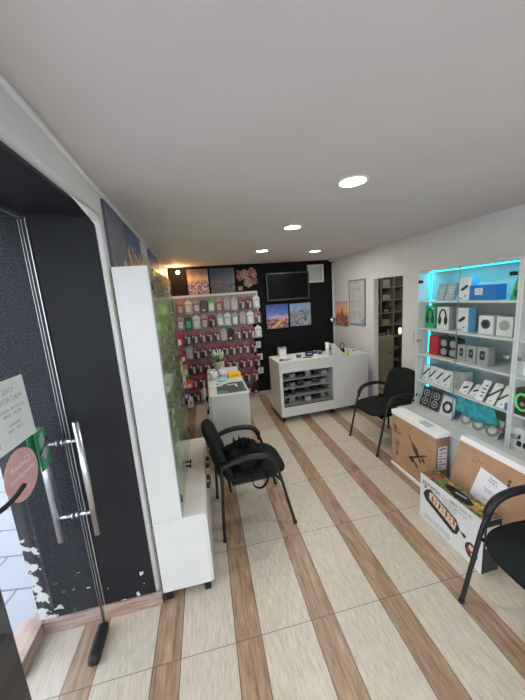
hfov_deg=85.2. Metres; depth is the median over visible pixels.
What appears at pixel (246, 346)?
pack
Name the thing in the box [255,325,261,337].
pack
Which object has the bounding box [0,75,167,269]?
trim
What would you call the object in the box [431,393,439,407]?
print
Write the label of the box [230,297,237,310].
pack
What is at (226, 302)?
pack
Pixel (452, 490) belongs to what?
photo
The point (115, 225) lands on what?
print
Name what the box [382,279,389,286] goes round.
carton
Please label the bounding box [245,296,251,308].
pack
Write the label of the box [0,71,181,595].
wall
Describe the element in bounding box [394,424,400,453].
print
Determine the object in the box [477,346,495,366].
box
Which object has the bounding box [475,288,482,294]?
print
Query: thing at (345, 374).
counter
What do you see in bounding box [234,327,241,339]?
pack
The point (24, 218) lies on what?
trim
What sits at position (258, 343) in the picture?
price card
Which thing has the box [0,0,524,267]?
ceiling
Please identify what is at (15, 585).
ground
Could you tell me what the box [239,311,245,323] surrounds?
pack
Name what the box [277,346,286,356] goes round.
carton
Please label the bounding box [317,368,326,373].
box
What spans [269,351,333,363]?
countertop
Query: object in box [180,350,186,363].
pack
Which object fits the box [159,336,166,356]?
accessory
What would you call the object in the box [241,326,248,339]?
pack
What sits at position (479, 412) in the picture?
cloth
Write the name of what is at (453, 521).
print
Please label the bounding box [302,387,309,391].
box
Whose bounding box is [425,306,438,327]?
box
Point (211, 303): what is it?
pack
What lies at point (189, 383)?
pack
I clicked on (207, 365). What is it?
pack
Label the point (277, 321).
print
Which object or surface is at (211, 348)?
pack
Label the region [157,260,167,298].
picture
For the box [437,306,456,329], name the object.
box
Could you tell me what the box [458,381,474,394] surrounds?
pack
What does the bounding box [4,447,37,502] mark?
round sticker
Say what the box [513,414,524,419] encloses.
shelf
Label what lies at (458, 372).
grey sleeve
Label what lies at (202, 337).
pack
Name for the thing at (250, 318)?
pack
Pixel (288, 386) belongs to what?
shelf
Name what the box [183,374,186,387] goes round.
pack
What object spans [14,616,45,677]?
trim
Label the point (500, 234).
wall
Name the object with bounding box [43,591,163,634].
baseboard
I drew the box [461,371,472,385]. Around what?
grey sleeve
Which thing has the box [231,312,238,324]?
pack
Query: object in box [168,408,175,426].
accessory
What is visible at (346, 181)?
diffuser
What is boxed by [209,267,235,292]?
picture
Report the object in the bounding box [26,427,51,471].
sign
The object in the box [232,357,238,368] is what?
pack
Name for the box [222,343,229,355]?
pack
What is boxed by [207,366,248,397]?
countertop
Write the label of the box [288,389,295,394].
box
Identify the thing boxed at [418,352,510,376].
shelf
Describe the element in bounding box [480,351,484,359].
print
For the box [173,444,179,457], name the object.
accessory
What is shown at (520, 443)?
print
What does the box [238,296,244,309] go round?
pack
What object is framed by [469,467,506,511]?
paper sheet
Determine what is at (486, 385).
pack
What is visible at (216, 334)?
pack
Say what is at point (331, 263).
trim
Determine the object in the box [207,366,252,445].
counter
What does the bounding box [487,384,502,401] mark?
print
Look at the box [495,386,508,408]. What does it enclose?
pack
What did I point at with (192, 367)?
pack
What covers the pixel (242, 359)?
pack
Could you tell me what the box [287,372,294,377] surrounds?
box
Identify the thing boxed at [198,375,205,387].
pack
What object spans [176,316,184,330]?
pack
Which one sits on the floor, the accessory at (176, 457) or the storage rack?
the storage rack
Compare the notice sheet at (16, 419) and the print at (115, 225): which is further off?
the print at (115, 225)
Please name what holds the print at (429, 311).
attached to the box at (430, 311)
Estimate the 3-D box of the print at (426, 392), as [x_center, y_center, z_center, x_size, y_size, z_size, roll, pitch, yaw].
[1.740,0.495,3.042,0.045,0.152,0.072,-6,11,-11]
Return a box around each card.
[256,341,260,347]
[258,367,263,373]
[510,274,518,299]
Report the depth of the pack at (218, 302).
4.88 m
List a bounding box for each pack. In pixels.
[176,300,184,314]
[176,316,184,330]
[177,331,182,348]
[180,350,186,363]
[183,332,191,344]
[183,363,188,376]
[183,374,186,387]
[184,300,192,313]
[184,316,192,329]
[184,388,188,400]
[186,346,193,358]
[186,378,192,389]
[188,361,196,374]
[188,395,193,407]
[190,376,197,387]
[191,330,198,343]
[192,300,199,312]
[192,315,199,328]
[193,346,200,358]
[193,389,200,401]
[195,360,202,372]
[198,330,205,342]
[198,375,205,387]
[200,299,207,312]
[200,314,207,328]
[200,345,207,357]
[200,389,207,399]
[203,360,210,372]
[205,330,213,341]
[207,344,214,357]
[208,298,214,311]
[208,314,215,326]
[213,329,220,341]
[215,298,222,311]
[215,343,221,353]
[216,313,223,325]
[220,328,227,340]
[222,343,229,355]
[223,297,230,310]
[224,312,230,325]
[225,357,231,366]
[227,327,233,340]
[229,342,236,355]
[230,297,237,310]
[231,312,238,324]
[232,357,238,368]
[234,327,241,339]
[236,341,242,353]
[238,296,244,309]
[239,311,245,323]
[239,356,246,367]
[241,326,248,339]
[242,340,249,353]
[244,370,251,381]
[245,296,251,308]
[246,311,253,323]
[246,355,252,367]
[246,383,251,394]
[247,326,255,338]
[250,340,256,352]
[252,368,258,380]
[252,382,258,393]
[253,295,259,307]
[253,354,260,366]
[254,310,260,323]
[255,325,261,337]
[420,386,434,407]
[422,364,433,380]
[428,366,439,382]
[429,390,444,411]
[435,368,446,385]
[436,283,447,299]
[439,392,456,418]
[442,370,453,387]
[445,283,459,299]
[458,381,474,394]
[468,384,481,397]
[474,380,493,400]
[485,383,504,404]
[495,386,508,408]
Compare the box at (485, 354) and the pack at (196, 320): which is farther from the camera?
the pack at (196, 320)
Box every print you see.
[38,433,48,458]
[105,206,127,266]
[272,316,286,327]
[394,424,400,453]
[408,434,426,468]
[422,389,429,403]
[422,480,439,495]
[425,496,471,539]
[426,308,433,322]
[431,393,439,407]
[438,309,447,324]
[438,448,445,468]
[457,311,465,329]
[459,348,462,355]
[468,349,472,357]
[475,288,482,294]
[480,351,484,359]
[481,319,489,328]
[481,518,501,573]
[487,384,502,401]
[499,321,509,330]
[514,393,524,411]
[516,435,524,448]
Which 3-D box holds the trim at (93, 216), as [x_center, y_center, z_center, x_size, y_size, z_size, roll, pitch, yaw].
[-0.693,0.475,1.441,0.036,2.247,0.309,-6,11,-11]
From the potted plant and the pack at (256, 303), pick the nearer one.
the potted plant
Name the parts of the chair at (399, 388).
leg, armrest, seat, leg, backrest, armrest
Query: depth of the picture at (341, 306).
5.12 m
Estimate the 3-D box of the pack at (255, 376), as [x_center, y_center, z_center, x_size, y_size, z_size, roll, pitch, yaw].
[-0.133,0.449,5.191,0.130,0.235,0.024,-6,10,-8]
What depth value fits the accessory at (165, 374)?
2.36 m
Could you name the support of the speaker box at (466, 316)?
on the display cabinet at (505, 270)
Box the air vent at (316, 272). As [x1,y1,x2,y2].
[307,264,323,282]
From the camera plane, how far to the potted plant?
3.69 m
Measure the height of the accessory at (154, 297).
0.159 m
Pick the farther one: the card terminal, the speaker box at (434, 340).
the card terminal
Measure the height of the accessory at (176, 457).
0.108 m
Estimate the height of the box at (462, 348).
0.145 m
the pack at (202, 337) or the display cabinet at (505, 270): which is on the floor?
the display cabinet at (505, 270)
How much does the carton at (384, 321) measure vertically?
0.109 m
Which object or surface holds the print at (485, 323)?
attached to the speaker box at (487, 323)
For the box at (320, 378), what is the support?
on the counter at (345, 374)
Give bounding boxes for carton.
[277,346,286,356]
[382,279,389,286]
[382,295,389,299]
[382,307,390,312]
[382,319,389,324]
[391,407,449,486]
[450,435,524,524]
[469,283,506,299]
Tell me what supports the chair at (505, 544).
on the floor
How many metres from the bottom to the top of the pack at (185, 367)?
0.240 m
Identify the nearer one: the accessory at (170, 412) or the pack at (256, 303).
the accessory at (170, 412)
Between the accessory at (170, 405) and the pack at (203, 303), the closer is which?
the accessory at (170, 405)
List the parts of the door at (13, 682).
lever handle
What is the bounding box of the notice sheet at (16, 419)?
[0,374,35,457]
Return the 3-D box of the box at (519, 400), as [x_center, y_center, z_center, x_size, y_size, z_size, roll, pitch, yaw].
[1.903,0.375,2.055,0.100,0.200,0.105,-6,11,-11]
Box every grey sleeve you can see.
[453,370,464,388]
[455,371,461,388]
[458,371,469,388]
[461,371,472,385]
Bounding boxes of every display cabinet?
[111,265,213,599]
[397,256,522,478]
[500,255,524,461]
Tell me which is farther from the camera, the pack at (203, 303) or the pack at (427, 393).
the pack at (203, 303)
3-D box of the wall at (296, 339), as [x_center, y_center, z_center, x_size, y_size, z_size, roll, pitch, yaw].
[-0.043,-0.347,5.266,3.280,2.390,0.120,-6,11,-11]
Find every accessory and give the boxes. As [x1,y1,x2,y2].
[153,296,158,318]
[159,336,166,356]
[159,342,164,360]
[164,373,172,387]
[164,376,170,392]
[168,402,176,418]
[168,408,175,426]
[169,411,173,432]
[172,427,180,450]
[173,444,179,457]
[175,453,178,470]
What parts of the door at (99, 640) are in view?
rail, handle, handle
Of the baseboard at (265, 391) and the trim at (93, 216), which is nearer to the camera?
the trim at (93, 216)
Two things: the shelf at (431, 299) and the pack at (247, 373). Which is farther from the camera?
the pack at (247, 373)
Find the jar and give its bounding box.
[398,328,401,366]
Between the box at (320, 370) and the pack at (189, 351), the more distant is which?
the pack at (189, 351)
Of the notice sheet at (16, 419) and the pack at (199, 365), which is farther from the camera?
the pack at (199, 365)
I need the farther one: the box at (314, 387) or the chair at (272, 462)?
the box at (314, 387)
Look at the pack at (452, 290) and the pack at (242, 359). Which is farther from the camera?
the pack at (242, 359)
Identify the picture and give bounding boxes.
[100,198,129,266]
[124,223,142,265]
[141,252,153,294]
[147,249,162,299]
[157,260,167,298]
[186,269,209,294]
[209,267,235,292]
[235,267,258,291]
[266,304,288,328]
[289,302,310,326]
[335,301,348,325]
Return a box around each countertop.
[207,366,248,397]
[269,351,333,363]
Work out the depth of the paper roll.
4.16 m
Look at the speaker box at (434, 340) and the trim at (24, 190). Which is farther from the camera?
the speaker box at (434, 340)
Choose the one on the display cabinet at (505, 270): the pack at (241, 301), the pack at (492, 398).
the pack at (492, 398)
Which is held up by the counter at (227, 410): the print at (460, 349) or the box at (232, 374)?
the box at (232, 374)
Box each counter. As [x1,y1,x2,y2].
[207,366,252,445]
[269,344,367,421]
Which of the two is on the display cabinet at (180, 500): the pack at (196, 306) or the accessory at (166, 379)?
the accessory at (166, 379)
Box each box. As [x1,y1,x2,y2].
[227,371,240,377]
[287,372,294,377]
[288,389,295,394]
[294,380,302,385]
[296,395,302,400]
[301,379,311,383]
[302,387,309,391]
[303,370,309,374]
[304,394,310,400]
[311,385,317,390]
[311,393,320,398]
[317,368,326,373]
[317,376,325,381]
[420,469,501,573]
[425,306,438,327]
[429,335,443,354]
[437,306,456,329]
[456,307,476,331]
[457,276,479,299]
[457,344,470,360]
[466,344,479,363]
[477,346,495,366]
[478,315,501,334]
[496,315,514,336]
[513,426,524,452]
[514,386,524,416]
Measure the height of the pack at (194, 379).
0.228 m
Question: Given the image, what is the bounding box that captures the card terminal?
[325,342,331,354]
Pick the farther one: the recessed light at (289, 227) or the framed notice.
the framed notice
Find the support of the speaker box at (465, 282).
on the display cabinet at (505, 270)
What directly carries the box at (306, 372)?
on the counter at (345, 374)
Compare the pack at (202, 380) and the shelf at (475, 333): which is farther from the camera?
the pack at (202, 380)
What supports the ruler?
on the counter at (227, 410)
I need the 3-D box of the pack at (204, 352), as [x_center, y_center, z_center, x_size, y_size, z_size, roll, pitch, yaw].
[-1.010,0.023,4.943,0.117,0.223,0.022,-5,10,-7]
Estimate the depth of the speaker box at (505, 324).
2.16 m
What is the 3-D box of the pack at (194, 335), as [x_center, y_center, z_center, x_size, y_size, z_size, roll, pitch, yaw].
[-1.167,-0.215,4.899,0.130,0.240,0.027,-8,11,-21]
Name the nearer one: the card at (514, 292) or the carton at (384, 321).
the card at (514, 292)
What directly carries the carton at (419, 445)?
on the floor
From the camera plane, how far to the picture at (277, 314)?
5.20 m
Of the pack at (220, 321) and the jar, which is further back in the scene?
the jar
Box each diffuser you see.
[285,226,299,228]
[340,177,365,186]
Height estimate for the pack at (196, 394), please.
0.235 m
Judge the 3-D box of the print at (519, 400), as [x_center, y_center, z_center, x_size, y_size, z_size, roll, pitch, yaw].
[1.859,0.376,2.046,0.012,0.137,0.105,-6,11,-11]
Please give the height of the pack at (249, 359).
0.234 m
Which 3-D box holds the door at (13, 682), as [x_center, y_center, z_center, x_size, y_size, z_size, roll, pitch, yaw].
[-0.825,1.074,0.890,0.109,1.270,0.419,-4,10,1]
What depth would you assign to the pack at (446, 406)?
2.77 m
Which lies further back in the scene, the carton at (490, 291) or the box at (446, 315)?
the box at (446, 315)
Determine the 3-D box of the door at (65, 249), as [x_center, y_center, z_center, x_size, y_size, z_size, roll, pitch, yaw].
[-1.090,0.333,1.728,0.626,2.720,0.530,-6,11,-11]
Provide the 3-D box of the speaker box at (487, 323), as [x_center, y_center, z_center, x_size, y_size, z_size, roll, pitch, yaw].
[1.848,-0.207,2.325,0.087,0.150,0.124,-6,11,-11]
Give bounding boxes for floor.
[26,367,524,699]
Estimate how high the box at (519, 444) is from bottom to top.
0.170 m
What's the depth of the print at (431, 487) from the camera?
2.13 m
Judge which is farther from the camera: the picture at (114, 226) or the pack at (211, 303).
the pack at (211, 303)
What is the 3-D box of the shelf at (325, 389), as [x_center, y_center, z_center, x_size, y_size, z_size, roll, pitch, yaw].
[0.597,0.613,4.387,0.765,0.010,0.440,-7,11,-14]
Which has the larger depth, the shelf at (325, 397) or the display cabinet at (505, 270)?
the shelf at (325, 397)
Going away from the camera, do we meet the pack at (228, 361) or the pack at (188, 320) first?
the pack at (188, 320)
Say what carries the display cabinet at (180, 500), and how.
on the floor
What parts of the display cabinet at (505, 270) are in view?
panel, door, cable coil, panel, cable coil, panel, cable coil, panel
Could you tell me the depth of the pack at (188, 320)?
4.81 m
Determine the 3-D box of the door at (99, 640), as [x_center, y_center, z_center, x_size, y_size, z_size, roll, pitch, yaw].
[-0.892,0.574,1.014,0.201,2.228,0.893,-6,11,-11]
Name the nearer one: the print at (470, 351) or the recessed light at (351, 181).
the recessed light at (351, 181)
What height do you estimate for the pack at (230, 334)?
0.234 m
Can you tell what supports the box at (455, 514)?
on the floor
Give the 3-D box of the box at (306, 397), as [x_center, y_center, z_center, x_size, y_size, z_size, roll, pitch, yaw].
[0.681,0.700,4.340,0.094,0.074,0.177,-4,10,1]
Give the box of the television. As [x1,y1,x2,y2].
[265,271,309,301]
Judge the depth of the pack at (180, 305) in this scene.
4.75 m
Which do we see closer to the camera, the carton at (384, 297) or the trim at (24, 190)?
the trim at (24, 190)
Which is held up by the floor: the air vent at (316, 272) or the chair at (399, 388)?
the chair at (399, 388)
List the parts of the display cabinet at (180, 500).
panel, panel, glass door, glass door, door, handle, handle, door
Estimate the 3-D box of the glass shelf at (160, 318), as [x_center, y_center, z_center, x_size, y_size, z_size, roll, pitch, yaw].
[-0.744,-0.207,1.959,0.152,0.006,0.972,-6,11,-11]
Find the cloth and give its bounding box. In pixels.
[455,395,497,425]
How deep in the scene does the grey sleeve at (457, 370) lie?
2.69 m
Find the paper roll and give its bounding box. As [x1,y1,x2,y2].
[325,343,329,355]
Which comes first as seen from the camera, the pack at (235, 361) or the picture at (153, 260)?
the picture at (153, 260)
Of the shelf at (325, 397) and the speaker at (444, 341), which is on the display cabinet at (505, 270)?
the speaker at (444, 341)
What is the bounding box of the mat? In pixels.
[216,381,246,394]
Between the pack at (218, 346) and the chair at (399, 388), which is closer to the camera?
the chair at (399, 388)
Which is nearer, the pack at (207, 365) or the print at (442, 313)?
the print at (442, 313)
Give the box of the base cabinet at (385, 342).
[378,334,392,381]
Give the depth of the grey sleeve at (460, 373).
2.65 m
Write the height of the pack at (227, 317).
0.234 m
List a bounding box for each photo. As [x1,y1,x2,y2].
[421,469,501,520]
[423,485,465,537]
[465,542,477,559]
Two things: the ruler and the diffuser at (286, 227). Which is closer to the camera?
the diffuser at (286, 227)
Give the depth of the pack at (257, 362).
5.16 m
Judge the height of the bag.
0.330 m
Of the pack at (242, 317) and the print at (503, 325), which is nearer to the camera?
the print at (503, 325)
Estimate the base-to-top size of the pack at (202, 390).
0.223 m
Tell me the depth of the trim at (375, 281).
4.36 m
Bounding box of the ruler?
[209,381,231,388]
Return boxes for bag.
[220,435,268,488]
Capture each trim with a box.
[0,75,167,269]
[0,141,87,216]
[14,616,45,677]
[24,218,105,605]
[70,194,160,591]
[331,263,334,343]
[373,279,377,395]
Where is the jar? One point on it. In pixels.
(399, 330)
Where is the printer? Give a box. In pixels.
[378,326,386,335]
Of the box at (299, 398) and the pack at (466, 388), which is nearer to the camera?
the pack at (466, 388)
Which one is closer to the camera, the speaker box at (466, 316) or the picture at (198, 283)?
the speaker box at (466, 316)
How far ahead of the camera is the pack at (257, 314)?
5.04 m
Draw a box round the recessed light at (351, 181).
[336,174,369,187]
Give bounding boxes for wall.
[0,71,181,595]
[167,260,333,404]
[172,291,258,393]
[333,204,524,403]
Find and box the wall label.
[412,326,414,346]
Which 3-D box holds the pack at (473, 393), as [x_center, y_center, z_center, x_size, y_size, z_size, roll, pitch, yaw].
[1.863,0.364,2.478,0.110,0.115,0.080,-5,10,-2]
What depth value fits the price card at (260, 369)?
5.24 m
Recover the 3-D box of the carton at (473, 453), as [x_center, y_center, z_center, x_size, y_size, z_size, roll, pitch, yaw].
[1.579,1.030,1.986,0.264,0.676,0.552,-6,11,-11]
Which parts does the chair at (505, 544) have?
leg, armrest, seat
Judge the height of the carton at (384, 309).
0.104 m
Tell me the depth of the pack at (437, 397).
2.90 m
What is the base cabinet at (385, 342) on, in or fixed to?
on the floor
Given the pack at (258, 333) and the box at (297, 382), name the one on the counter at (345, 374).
the box at (297, 382)
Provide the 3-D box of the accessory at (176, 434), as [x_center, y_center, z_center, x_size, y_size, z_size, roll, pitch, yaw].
[-0.749,0.777,2.482,0.062,0.184,0.084,-6,11,-11]
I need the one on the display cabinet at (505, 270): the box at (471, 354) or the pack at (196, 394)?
the box at (471, 354)
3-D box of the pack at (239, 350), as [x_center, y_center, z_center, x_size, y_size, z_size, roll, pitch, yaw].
[-0.416,-0.038,5.082,0.132,0.240,0.025,-8,11,-19]
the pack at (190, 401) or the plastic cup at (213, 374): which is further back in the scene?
the pack at (190, 401)
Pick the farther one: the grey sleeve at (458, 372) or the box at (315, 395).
the box at (315, 395)
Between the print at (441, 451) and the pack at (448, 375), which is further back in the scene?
the pack at (448, 375)
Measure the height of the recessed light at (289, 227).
0.008 m
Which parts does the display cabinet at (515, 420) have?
panel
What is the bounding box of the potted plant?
[207,349,227,373]
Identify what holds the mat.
on the counter at (227, 410)
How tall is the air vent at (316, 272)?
0.316 m
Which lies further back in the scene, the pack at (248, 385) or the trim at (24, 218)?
the pack at (248, 385)
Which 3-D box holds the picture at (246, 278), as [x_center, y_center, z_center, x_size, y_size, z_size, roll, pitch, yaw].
[-0.271,-1.230,4.991,0.382,0.412,0.029,-6,11,-11]
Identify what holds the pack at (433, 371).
on the display cabinet at (505, 270)
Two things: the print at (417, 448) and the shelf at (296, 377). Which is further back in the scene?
the shelf at (296, 377)
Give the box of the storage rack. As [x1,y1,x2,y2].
[378,276,402,368]
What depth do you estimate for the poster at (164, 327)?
3.60 m
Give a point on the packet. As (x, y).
(220, 378)
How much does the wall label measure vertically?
0.270 m
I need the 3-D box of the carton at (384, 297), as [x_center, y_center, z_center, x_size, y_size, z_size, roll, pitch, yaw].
[2.555,-1.107,6.013,0.164,0.105,0.162,-7,11,-14]
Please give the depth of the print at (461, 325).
2.53 m
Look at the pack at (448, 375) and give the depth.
2.73 m
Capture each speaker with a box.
[440,335,452,356]
[448,336,464,358]
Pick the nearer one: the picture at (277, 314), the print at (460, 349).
the print at (460, 349)
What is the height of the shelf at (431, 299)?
0.018 m
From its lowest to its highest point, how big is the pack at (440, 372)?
0.167 m
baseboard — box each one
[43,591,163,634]
[193,390,270,403]
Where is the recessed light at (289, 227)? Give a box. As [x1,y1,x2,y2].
[282,225,302,229]
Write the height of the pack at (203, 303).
0.233 m
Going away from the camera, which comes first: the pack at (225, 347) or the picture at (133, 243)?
the picture at (133, 243)
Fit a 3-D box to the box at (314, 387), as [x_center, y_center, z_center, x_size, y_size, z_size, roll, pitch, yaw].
[0.790,0.575,4.352,0.097,0.049,0.133,-4,10,2]
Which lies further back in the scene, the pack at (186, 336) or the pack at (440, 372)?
the pack at (186, 336)
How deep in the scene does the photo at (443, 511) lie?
2.03 m
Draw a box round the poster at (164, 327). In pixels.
[157,301,178,419]
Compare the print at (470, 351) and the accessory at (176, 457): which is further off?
the print at (470, 351)
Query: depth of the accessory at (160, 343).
2.04 m
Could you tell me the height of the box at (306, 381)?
0.043 m
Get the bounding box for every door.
[0,204,108,666]
[0,214,155,619]
[0,482,31,699]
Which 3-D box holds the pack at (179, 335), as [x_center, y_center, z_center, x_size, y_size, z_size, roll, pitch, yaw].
[-1.450,-0.174,4.825,0.175,0.290,0.122,6,14,44]
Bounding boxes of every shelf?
[156,316,169,322]
[283,370,329,380]
[283,376,330,389]
[284,384,330,397]
[284,394,330,405]
[417,378,506,412]
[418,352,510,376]
[419,297,516,302]
[419,327,512,341]
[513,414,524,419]
[517,375,524,379]
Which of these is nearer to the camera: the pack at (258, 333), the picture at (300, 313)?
the pack at (258, 333)
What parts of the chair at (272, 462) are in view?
leg, backrest, leg, armrest, armrest, cross rail, seat, seat plate, leg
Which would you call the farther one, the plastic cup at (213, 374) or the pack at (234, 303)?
the pack at (234, 303)
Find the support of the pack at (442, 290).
on the display cabinet at (505, 270)
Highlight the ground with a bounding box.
[0,468,36,634]
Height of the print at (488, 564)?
0.371 m
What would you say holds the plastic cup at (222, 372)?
on the counter at (227, 410)
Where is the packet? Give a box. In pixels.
[219,377,226,381]
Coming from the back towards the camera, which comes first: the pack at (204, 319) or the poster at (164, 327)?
the pack at (204, 319)
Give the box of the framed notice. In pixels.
[348,278,365,325]
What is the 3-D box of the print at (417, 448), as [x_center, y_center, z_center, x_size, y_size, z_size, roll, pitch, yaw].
[1.411,0.951,2.602,0.001,0.285,0.245,-6,11,-11]
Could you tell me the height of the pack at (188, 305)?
0.231 m
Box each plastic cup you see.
[210,370,217,379]
[218,369,225,376]
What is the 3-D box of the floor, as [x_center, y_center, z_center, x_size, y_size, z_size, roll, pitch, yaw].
[1.305,1.226,2.965,5.800,0.060,8.000,-6,11,-11]
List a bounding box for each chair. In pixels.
[201,419,296,542]
[349,367,414,456]
[458,484,524,603]
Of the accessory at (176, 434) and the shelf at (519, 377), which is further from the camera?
the accessory at (176, 434)
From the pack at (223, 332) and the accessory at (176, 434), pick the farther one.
the pack at (223, 332)
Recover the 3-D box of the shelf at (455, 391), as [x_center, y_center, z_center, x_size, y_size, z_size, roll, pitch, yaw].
[1.938,0.376,2.644,0.376,0.018,0.944,-6,11,-11]
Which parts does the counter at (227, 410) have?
drawer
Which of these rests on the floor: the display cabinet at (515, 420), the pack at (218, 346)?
the display cabinet at (515, 420)
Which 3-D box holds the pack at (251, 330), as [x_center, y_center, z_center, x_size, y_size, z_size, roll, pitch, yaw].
[-0.195,-0.317,5.079,0.136,0.245,0.023,-6,11,-12]
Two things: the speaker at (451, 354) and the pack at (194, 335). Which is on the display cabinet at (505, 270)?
the speaker at (451, 354)
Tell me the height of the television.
0.484 m
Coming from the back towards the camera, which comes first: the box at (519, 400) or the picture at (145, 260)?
the picture at (145, 260)

